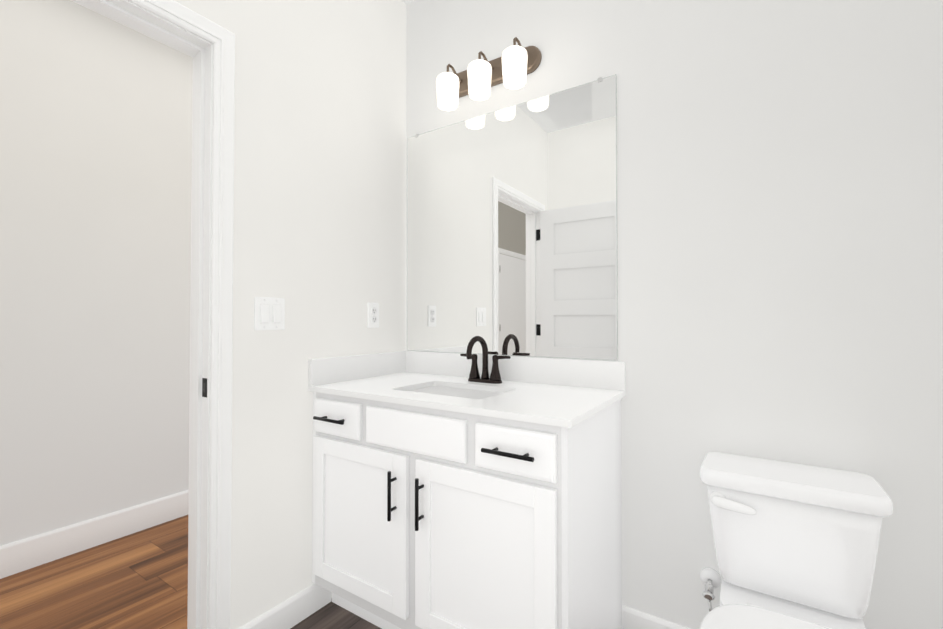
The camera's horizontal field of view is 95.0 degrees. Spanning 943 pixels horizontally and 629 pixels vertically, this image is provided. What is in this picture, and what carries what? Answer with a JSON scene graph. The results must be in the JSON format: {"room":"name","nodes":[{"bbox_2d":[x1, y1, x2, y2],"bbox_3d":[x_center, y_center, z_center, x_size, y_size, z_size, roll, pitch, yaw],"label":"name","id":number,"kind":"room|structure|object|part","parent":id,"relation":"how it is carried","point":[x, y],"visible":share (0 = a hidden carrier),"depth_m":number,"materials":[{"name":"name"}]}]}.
{"room":"bathroom","nodes":[
{"label":"bathroom","id":0,"kind":"room"},
{"bbox_2d":[0,0,192,545],"bbox_3d":[-2.440,-0.208,1.515,0.120,2.740,5.800,-1,-1,33],"label":"wall","id":1,"kind":"structure","parent":0,"point":[95,186],"depth_m":2.19,"materials":[{"name":"paint"}]},
{"bbox_2d":[0,490,188,578],"bbox_3d":[-2.383,1.091,1.459,0.014,0.140,5.800,-1,-1,33],"label":"baseboard","id":2,"kind":"structure","parent":1,"relation":"attached to","point":[32,552],"depth_m":2.15,"materials":[{"name":"white paint"}]},
{"bbox_2d":[0,515,380,628],"bbox_3d":[-0.799,1.176,0.424,4.040,0.060,6.040,-1,-1,33],"label":"floor","id":3,"kind":"structure","parent":0,"point":[138,580],"depth_m":1.82,"materials":[{"name":"brown wood"}]},
{"bbox_2d":[308,336,625,628],"bbox_3d":[-0.046,0.624,1.612,1.066,1.079,0.596,-1,-1,33],"label":"bathroom vanity","id":4,"kind":"object","parent":3,"relation":"on","point":[468,490],"visible":1,"depth_m":1.38,"materials":[{"name":"white wood"}]},
{"bbox_2d":[460,336,510,383],"bbox_3d":[0.027,0.183,1.754,0.239,0.193,0.156,-1,-1,33],"label":"faucet","id":5,"kind":"object","parent":4,"relation":"on","point":[474,376],"depth_m":1.78,"materials":[{"name":"black metal"}]},
{"bbox_2d":[700,452,892,628],"bbox_3d":[0.733,0.797,0.998,0.434,0.715,0.768,-1,-1,33],"label":"toilet","id":6,"kind":"object","parent":3,"relation":"on","point":[796,546],"visible":1,"depth_m":1.14,"materials":[{"name":"white ceramic"}]},
{"bbox_3d":[0.662,0.750,0.873,0.368,0.046,0.480,-1,-1,33],"label":"seat","id":7,"kind":"part","parent":6,"relation":"part of","materials":[{"name":"white plastic"}]},
{"bbox_2d":[174,0,405,628],"bbox_3d":[-1.309,-0.219,0.777,0.120,2.740,5.800,-1,-1,33],"label":"wall","id":8,"kind":"structure","parent":0,"point":[319,246],"depth_m":1.66,"materials":[{"name":"paint"}]},
{"bbox_2d":[71,0,234,628],"bbox_3d":[-1.078,0.106,1.111,0.141,2.100,0.850,-1,-1,33],"label":"door frame","id":9,"kind":"structure","parent":8,"relation":"attached to","point":[220,39],"depth_m":1.40,"materials":[{"name":"white paint"}]},
{"bbox_2d":[254,297,284,330],"bbox_3d":[-0.722,-0.002,1.553,0.012,0.118,0.116,-1,-1,33],"label":"switch plate","id":10,"kind":"object","parent":8,"relation":"attached to","point":[269,313],"visible":1,"depth_m":1.55,"materials":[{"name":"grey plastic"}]},
{"bbox_2d":[238,583,330,628],"bbox_3d":[-0.685,1.111,1.592,0.013,0.105,0.400,-1,-1,33],"label":"baseboard","id":11,"kind":"structure","parent":8,"relation":"attached to","point":[294,610],"depth_m":1.61,"materials":[{"name":"white paint"}]},
{"bbox_2d":[367,302,378,327],"bbox_3d":[-0.447,0.003,1.976,0.008,0.115,0.070,-1,-1,33],"label":"outlet","id":12,"kind":"object","parent":8,"relation":"attached to","point":[372,315],"visible":1,"depth_m":1.97,"materials":[{"name":"white plastic"}]},
{"bbox_2d":[402,0,414,4],"bbox_3d":[-0.799,-1.623,0.464,4.040,0.060,6.040,-1,-1,33],"label":"ceiling","id":13,"kind":"structure","parent":0,"point":[406,2],"depth_m":2.17,"materials":[{"name":"paint"}]},
{"bbox_2d":[406,0,942,628],"bbox_3d":[0.779,-0.208,1.516,2.570,2.740,0.120,-1,-1,33],"label":"wall","id":14,"kind":"structure","parent":0,"point":[780,230],"depth_m":1.36,"materials":[{"name":"paint"}]},
{"bbox_2d":[436,37,541,110],"bbox_3d":[0.046,-1.012,1.831,0.470,0.201,0.168,-1,-1,33],"label":"sconce","id":15,"kind":"object","parent":14,"relation":"attached to","point":[513,67],"visible":1,"depth_m":1.77,"materials":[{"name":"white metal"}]},
{"bbox_2d":[407,75,617,360],"bbox_3d":[0.109,-0.360,1.877,1.024,1.068,0.008,-1,-1,33],"label":"mirror","id":16,"kind":"object","parent":14,"relation":"attached to","point":[512,230],"visible":1,"depth_m":1.81,"materials":[{"name":"white mirror"}]},
{"bbox_2d":[622,605,690,628],"bbox_3d":[1.124,1.105,1.191,1.378,0.105,0.014,-1,-1,33],"label":"baseboard","id":17,"kind":"structure","parent":14,"relation":"attached to","point":[632,618],"depth_m":1.53,"materials":[{"name":"white paint"}]}
]}

